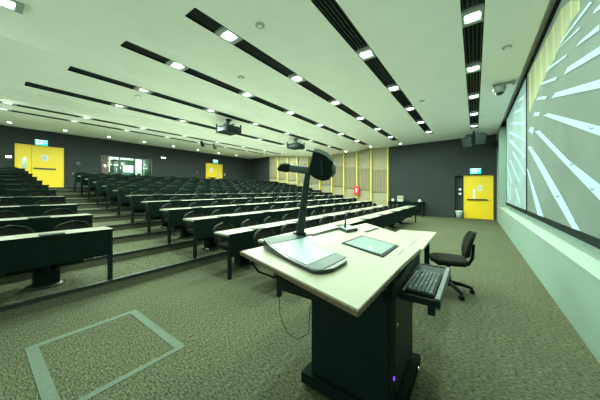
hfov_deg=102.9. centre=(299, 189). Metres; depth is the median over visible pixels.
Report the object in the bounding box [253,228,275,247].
seat
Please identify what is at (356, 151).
acoustic fin
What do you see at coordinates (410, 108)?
ceiling light
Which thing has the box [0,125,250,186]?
wall
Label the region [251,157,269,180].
wall
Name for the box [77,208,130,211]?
trim
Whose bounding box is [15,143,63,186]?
door
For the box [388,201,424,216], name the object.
side table
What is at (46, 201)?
seat
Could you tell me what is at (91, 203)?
trim
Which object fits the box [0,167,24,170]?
desk
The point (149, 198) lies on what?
seat
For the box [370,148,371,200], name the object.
acoustic fin
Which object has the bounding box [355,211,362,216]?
seat
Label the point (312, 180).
panel
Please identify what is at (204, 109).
ceiling light
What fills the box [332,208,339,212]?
seat
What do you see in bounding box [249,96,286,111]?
ceiling vent
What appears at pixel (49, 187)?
trim
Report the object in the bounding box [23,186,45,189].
seat
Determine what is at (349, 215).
seat
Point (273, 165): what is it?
panel
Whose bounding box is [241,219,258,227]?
seat
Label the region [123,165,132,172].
monitor
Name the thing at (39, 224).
desk
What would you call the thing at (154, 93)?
ceiling vent
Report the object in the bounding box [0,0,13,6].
diffuser
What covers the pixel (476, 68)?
diffuser
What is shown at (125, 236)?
trim
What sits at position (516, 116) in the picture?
projection screen
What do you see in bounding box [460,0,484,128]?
ceiling vent
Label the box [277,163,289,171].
hood
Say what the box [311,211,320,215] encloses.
seat
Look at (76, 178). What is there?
desk
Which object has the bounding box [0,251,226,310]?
trim
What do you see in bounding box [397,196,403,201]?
box
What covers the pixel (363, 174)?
panel
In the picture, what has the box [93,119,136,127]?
ceiling vent
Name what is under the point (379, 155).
wall
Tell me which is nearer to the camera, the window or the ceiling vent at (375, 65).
the ceiling vent at (375, 65)
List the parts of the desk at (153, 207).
leg, panel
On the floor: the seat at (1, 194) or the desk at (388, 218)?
the desk at (388, 218)
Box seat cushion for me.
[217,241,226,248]
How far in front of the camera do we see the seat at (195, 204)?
6.24 m
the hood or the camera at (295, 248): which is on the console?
the camera at (295, 248)
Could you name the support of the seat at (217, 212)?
on the desk at (203, 227)
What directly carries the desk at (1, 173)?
on the floor
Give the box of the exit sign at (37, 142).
[35,140,47,145]
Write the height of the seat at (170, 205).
0.507 m
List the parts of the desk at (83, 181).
panel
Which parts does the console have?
cabinet door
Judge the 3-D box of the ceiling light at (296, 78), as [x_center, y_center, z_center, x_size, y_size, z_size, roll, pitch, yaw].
[-0.071,-2.666,5.692,0.276,0.052,0.380,0,0,36]
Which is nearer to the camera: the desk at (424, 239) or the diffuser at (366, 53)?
the desk at (424, 239)
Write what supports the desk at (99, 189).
on the floor
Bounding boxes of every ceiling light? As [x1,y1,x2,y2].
[0,0,24,13]
[0,101,16,105]
[110,103,127,108]
[133,86,152,93]
[165,60,188,71]
[203,108,217,112]
[215,26,242,44]
[238,91,254,97]
[284,110,295,114]
[287,73,305,82]
[328,99,341,105]
[355,116,364,119]
[356,46,376,60]
[386,83,400,91]
[404,105,415,110]
[416,120,424,123]
[461,3,483,27]
[465,62,480,73]
[468,92,479,99]
[469,111,478,115]
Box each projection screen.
[506,73,525,213]
[526,0,599,248]
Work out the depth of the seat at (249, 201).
7.77 m
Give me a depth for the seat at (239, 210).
6.15 m
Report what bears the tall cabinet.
on the floor
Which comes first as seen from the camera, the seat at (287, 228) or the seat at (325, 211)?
the seat at (287, 228)
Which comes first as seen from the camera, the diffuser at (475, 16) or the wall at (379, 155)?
the diffuser at (475, 16)
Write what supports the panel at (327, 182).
attached to the wall at (379, 155)
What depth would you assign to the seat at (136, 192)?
6.83 m
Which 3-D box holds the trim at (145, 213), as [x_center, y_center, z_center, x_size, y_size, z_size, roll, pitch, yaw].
[-3.671,0.745,8.885,0.047,0.038,20.000,0,0,36]
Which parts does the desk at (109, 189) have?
leg, panel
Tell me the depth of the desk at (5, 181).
6.59 m
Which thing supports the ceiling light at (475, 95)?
attached to the ceiling vent at (472, 34)
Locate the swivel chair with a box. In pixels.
[430,231,476,299]
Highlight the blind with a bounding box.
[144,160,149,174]
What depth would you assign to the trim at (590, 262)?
3.09 m
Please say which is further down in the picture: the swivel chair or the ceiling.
the swivel chair
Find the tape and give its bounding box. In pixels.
[25,309,185,399]
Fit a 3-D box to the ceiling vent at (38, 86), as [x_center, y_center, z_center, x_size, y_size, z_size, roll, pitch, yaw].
[-4.978,-2.568,7.796,0.355,0.076,5.255,0,0,36]
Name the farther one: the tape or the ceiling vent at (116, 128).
the ceiling vent at (116, 128)
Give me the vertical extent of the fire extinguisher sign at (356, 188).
0.600 m
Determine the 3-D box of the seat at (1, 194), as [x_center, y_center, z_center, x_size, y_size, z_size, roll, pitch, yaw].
[-6.034,0.295,4.765,0.507,0.507,0.449,0,0,36]
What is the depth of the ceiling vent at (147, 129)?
11.72 m
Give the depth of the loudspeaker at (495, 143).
10.85 m
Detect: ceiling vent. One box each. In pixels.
[11,110,67,120]
[17,104,78,116]
[24,82,215,129]
[68,66,134,88]
[81,122,121,129]
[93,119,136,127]
[121,41,169,63]
[131,131,162,136]
[140,87,205,109]
[147,129,179,135]
[183,68,242,93]
[185,8,294,76]
[215,110,254,122]
[236,134,286,144]
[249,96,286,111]
[258,125,283,132]
[290,133,308,139]
[291,114,316,124]
[297,77,397,140]
[311,0,371,51]
[321,126,338,133]
[341,135,367,144]
[363,53,396,86]
[390,87,432,133]
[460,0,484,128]
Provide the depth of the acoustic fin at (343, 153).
16.61 m
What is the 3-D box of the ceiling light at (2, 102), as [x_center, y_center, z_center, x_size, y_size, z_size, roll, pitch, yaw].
[-9.459,-2.821,7.732,0.276,0.052,0.380,0,0,36]
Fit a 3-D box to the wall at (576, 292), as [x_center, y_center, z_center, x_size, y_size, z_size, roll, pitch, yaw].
[3.856,-0.800,3.498,0.410,4.500,20.200,0,0,36]
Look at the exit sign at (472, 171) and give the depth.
11.89 m
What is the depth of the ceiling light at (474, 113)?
8.33 m
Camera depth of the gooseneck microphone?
2.63 m
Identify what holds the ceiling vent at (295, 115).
in the ceiling
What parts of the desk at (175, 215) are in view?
leg, panel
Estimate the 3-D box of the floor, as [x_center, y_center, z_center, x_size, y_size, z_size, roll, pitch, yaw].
[-2.359,0.671,9.473,27.000,1.558,22.500,0,0,36]
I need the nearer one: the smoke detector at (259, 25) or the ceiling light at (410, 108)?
the smoke detector at (259, 25)
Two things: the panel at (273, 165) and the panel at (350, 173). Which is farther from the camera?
the panel at (273, 165)
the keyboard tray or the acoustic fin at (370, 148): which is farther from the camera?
the acoustic fin at (370, 148)
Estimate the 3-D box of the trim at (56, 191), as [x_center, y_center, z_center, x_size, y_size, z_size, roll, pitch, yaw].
[-7.706,0.045,11.839,0.047,0.038,20.000,0,0,36]
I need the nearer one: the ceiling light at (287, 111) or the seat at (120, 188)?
the seat at (120, 188)
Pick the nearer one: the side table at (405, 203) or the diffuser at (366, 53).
the diffuser at (366, 53)
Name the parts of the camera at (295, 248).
arm, post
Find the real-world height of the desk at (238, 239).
0.745 m
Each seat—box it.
[0,192,12,196]
[0,200,18,205]
[0,211,25,218]
[0,225,35,235]
[18,181,39,184]
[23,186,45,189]
[27,192,53,196]
[33,199,63,204]
[41,208,76,215]
[53,220,92,230]
[105,183,120,197]
[115,187,131,196]
[128,191,145,209]
[140,187,153,189]
[143,197,161,212]
[154,191,168,194]
[161,203,180,221]
[169,196,184,199]
[183,211,203,234]
[188,202,204,206]
[191,196,204,199]
[211,195,222,198]
[211,201,224,205]
[211,209,228,215]
[213,222,234,250]
[230,201,242,204]
[234,208,248,213]
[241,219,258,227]
[247,200,257,203]
[253,206,265,211]
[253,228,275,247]
[263,216,277,223]
[270,205,280,209]
[281,223,296,233]
[282,214,294,220]
[284,204,293,208]
[305,220,315,228]
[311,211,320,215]
[319,217,330,225]
[322,209,330,214]
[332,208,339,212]
[333,215,342,221]
[345,213,353,219]
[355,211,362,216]
[363,210,369,215]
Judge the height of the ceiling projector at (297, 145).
0.500 m
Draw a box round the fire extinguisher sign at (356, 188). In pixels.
[354,186,358,194]
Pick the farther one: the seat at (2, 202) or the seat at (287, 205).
the seat at (287, 205)
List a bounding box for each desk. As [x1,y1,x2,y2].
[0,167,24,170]
[0,169,28,172]
[0,172,32,176]
[0,175,36,179]
[0,179,42,184]
[0,184,48,189]
[0,189,56,196]
[0,196,65,205]
[0,204,77,216]
[0,213,92,232]
[0,226,113,290]
[72,173,277,190]
[78,175,286,193]
[85,178,296,197]
[93,182,302,202]
[102,185,311,208]
[113,190,321,214]
[126,192,331,222]
[141,195,342,232]
[160,198,356,243]
[183,201,371,258]
[214,205,387,279]
[258,206,416,296]
[396,230,436,264]
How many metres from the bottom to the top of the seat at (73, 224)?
0.507 m
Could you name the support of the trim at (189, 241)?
attached to the floor
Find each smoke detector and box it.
[255,22,264,28]
[502,45,511,49]
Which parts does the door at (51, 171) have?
vision panel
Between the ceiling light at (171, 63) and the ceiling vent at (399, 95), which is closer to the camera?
the ceiling light at (171, 63)
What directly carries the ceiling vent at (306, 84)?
in the ceiling
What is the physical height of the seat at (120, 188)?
0.507 m
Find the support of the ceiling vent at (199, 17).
in the ceiling
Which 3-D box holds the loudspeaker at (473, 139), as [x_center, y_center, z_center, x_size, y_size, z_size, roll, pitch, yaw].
[7.799,-2.296,10.695,0.558,0.708,0.910,0,0,-43]
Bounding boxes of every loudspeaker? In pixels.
[461,131,485,147]
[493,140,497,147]
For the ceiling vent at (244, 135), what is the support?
in the ceiling
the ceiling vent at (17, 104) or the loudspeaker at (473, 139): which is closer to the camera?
the ceiling vent at (17, 104)
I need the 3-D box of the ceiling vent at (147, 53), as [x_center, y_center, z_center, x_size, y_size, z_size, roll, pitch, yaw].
[-3.003,-2.714,4.673,0.282,0.076,0.779,0,0,36]
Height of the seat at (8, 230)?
0.507 m
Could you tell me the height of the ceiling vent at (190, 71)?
0.076 m
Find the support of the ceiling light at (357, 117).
attached to the ceiling vent at (306, 84)
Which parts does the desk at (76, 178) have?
panel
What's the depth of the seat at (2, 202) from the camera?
4.34 m
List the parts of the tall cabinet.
door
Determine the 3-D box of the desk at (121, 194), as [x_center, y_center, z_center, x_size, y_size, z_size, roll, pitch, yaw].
[-2.149,0.359,11.557,0.676,0.745,11.250,0,0,36]
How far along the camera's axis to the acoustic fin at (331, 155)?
17.26 m
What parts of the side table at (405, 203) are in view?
panel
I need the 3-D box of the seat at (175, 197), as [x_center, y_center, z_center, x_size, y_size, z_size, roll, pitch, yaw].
[-3.363,0.435,6.720,0.507,0.507,0.449,0,0,36]
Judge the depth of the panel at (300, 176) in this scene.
19.15 m
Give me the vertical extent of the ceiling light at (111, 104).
0.052 m
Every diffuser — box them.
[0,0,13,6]
[172,63,182,67]
[223,31,234,39]
[361,51,371,56]
[465,11,480,20]
[468,66,478,70]
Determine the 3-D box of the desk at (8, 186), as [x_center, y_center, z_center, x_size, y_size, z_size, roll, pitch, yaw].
[-7.759,0.220,5.588,0.676,0.745,2.550,0,0,36]
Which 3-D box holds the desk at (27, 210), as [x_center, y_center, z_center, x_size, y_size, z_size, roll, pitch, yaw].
[-5.339,0.639,3.816,0.676,0.745,2.550,0,0,36]
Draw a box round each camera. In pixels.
[263,149,346,273]
[492,79,515,95]
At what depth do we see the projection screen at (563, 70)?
3.28 m
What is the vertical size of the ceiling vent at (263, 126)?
0.076 m
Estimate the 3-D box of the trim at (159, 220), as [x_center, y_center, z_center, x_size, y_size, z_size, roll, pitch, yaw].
[-2.865,0.885,8.295,0.047,0.038,20.000,0,0,36]
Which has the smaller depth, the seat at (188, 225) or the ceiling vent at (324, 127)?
the seat at (188, 225)
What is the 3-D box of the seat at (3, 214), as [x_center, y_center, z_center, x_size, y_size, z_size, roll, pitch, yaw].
[-4.420,0.576,3.584,0.507,0.507,0.449,0,0,36]
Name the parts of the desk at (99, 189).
leg, panel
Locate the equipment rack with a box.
[120,159,132,174]
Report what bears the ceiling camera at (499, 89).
attached to the ceiling
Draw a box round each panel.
[270,161,276,177]
[279,162,286,178]
[288,163,296,180]
[298,164,306,181]
[310,175,318,182]
[321,177,330,184]
[333,166,342,186]
[342,235,397,256]
[345,167,355,187]
[358,168,369,189]
[372,169,386,191]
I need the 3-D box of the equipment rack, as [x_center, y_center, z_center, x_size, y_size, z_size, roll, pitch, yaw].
[-11.572,-1.055,15.984,0.640,1.890,0.800,0,0,36]
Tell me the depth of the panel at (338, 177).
16.97 m
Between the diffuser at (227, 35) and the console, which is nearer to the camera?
the console
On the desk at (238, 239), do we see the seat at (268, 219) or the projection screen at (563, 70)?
the seat at (268, 219)
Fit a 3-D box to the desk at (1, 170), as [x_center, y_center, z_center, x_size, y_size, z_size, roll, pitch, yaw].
[-10.987,-0.341,7.952,0.676,0.745,2.550,0,0,36]
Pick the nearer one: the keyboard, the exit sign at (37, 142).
the keyboard
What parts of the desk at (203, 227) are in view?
leg, foot plate, panel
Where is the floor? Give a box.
[0,188,599,399]
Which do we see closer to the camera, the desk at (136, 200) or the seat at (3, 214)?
the seat at (3, 214)
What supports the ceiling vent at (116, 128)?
in the ceiling
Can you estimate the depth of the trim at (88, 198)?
8.55 m
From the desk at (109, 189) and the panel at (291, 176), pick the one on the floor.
the desk at (109, 189)
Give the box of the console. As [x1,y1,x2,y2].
[240,223,450,399]
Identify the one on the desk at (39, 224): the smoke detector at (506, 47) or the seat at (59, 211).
the seat at (59, 211)
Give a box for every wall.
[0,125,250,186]
[109,157,143,175]
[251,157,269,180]
[270,147,386,205]
[389,134,496,219]
[497,124,599,362]
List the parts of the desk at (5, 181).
panel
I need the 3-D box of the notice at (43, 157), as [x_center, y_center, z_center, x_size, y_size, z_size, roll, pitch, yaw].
[-13.136,-1.650,12.295,0.004,0.280,0.240,0,0,36]
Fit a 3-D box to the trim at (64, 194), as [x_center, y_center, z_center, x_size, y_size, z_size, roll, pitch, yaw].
[-6.899,0.185,11.248,0.047,0.038,20.000,0,0,36]
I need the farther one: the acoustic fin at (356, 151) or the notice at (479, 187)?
the acoustic fin at (356, 151)
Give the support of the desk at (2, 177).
on the floor
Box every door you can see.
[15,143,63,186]
[206,163,221,178]
[464,175,492,219]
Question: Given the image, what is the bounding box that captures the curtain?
[102,156,108,173]
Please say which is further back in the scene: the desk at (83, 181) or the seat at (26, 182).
the desk at (83, 181)
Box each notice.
[41,155,47,160]
[477,185,481,190]
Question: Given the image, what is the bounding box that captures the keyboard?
[403,269,442,297]
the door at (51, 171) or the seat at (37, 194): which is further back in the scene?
the door at (51, 171)
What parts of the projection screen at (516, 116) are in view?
casing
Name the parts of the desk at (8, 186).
panel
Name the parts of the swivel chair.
seat, leg, leg, backrest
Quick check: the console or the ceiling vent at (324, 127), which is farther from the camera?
the ceiling vent at (324, 127)
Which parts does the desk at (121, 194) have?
leg, panel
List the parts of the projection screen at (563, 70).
casing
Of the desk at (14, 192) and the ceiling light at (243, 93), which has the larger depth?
the ceiling light at (243, 93)
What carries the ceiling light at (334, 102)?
attached to the ceiling vent at (306, 84)
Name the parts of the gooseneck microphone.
plate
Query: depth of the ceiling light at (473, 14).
3.66 m
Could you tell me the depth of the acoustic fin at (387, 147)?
14.64 m
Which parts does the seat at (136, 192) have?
backrest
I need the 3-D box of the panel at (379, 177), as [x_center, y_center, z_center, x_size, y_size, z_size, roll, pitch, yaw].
[5.026,-0.581,15.082,0.956,1.420,0.058,0,0,40]
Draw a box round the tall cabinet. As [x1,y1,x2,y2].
[110,159,117,174]
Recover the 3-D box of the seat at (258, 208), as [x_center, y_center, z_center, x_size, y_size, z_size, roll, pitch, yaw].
[-0.987,0.716,6.579,0.507,0.507,0.449,0,0,36]
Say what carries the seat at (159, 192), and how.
on the desk at (136, 200)
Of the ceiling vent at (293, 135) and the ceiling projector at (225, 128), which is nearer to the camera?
the ceiling projector at (225, 128)
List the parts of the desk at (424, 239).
leg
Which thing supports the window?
in the wall at (88, 151)
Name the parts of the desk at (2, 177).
panel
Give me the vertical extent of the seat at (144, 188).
0.507 m
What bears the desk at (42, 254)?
on the floor
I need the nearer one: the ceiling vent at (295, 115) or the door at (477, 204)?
the ceiling vent at (295, 115)
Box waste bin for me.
[455,211,462,217]
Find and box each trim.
[0,240,192,276]
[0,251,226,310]
[49,187,87,187]
[56,191,91,191]
[56,194,101,195]
[66,198,110,199]
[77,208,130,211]
[78,203,120,204]
[92,213,145,218]
[97,220,161,226]
[113,229,180,238]
[499,207,599,280]
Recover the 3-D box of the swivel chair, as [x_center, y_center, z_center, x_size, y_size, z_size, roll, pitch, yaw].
[2.156,1.015,3.433,0.629,0.870,0.616,0,0,26]
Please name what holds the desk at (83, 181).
on the floor
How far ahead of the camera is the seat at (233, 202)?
7.26 m
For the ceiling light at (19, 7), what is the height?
0.052 m
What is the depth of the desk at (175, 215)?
5.86 m
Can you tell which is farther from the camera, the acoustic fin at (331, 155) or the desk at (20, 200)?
the acoustic fin at (331, 155)
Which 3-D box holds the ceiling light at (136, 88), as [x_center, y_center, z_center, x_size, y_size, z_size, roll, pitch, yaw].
[-4.047,-2.591,6.186,0.276,0.052,0.380,0,0,36]
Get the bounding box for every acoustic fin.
[277,156,278,182]
[331,155,332,193]
[343,153,344,196]
[356,151,357,198]
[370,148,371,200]
[387,147,388,204]
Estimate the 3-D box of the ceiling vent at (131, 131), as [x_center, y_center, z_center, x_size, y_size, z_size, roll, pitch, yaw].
[-8.128,-3.025,12.764,0.260,0.076,1.468,0,0,36]
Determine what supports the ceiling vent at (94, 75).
in the ceiling
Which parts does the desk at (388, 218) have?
leg, panel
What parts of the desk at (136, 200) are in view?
leg, panel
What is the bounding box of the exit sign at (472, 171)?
[470,168,480,173]
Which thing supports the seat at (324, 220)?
on the desk at (388, 218)
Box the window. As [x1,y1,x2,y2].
[101,155,151,175]
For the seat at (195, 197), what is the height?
0.507 m
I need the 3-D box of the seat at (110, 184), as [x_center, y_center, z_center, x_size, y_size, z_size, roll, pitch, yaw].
[-6.165,0.015,7.972,0.507,0.507,0.449,0,0,36]
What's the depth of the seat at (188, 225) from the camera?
5.01 m
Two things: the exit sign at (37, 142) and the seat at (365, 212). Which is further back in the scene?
the exit sign at (37, 142)
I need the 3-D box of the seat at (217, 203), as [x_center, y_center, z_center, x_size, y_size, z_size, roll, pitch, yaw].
[-2.175,0.576,6.650,0.507,0.507,0.449,0,0,36]
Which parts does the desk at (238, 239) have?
leg, foot plate, panel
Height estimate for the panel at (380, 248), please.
0.009 m
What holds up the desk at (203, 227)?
on the floor
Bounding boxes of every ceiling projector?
[216,119,240,135]
[287,138,304,149]
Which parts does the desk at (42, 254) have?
foot plate, panel, leg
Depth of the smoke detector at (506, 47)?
4.44 m
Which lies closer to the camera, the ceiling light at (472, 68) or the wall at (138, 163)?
the ceiling light at (472, 68)
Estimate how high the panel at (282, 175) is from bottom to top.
1.420 m
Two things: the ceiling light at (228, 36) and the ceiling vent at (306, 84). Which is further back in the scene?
the ceiling vent at (306, 84)
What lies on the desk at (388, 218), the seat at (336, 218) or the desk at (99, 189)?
the seat at (336, 218)
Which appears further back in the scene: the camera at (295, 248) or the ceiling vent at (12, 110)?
the ceiling vent at (12, 110)
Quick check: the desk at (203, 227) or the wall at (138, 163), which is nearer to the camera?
the desk at (203, 227)
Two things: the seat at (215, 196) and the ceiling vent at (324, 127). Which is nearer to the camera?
the seat at (215, 196)
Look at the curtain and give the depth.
14.67 m
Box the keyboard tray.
[399,264,445,299]
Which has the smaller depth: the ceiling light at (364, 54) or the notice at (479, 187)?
the ceiling light at (364, 54)
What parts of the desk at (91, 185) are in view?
panel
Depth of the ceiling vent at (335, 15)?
3.85 m
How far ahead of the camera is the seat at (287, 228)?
4.38 m
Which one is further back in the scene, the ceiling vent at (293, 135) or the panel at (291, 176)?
the panel at (291, 176)
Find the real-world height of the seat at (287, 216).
0.507 m
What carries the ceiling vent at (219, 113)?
in the ceiling
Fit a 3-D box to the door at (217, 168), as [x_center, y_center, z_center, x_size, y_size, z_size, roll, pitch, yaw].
[-7.263,-1.169,20.303,0.090,2.122,1.580,0,0,36]
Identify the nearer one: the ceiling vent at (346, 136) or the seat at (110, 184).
the seat at (110, 184)
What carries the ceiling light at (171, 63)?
attached to the ceiling vent at (147, 53)
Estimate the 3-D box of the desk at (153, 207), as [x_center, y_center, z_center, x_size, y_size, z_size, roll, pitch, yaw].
[-0.784,0.639,10.037,0.676,0.745,10.410,0,0,36]
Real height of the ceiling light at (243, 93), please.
0.052 m
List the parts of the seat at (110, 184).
backrest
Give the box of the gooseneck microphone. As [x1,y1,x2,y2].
[338,207,357,232]
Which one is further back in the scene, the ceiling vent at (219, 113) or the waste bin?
the waste bin
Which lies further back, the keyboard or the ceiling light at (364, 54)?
the ceiling light at (364, 54)
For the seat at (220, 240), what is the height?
0.507 m
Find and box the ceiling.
[0,0,555,158]
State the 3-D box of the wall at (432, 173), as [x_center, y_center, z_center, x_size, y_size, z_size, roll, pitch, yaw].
[7.670,-0.900,13.008,5.521,4.700,0.248,0,0,40]
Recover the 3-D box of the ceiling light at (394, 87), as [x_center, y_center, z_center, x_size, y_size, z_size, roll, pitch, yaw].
[2.452,-2.675,6.261,0.276,0.052,0.380,0,0,36]
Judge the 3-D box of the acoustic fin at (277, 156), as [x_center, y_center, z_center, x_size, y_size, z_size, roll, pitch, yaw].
[-1.923,-1.706,20.834,0.070,2.543,0.156,0,0,36]
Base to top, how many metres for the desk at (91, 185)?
0.745 m
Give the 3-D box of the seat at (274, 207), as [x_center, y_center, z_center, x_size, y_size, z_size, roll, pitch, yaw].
[-0.606,0.716,7.100,0.507,0.507,0.449,0,0,36]
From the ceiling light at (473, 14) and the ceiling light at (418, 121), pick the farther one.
the ceiling light at (418, 121)
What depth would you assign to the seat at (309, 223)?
4.95 m

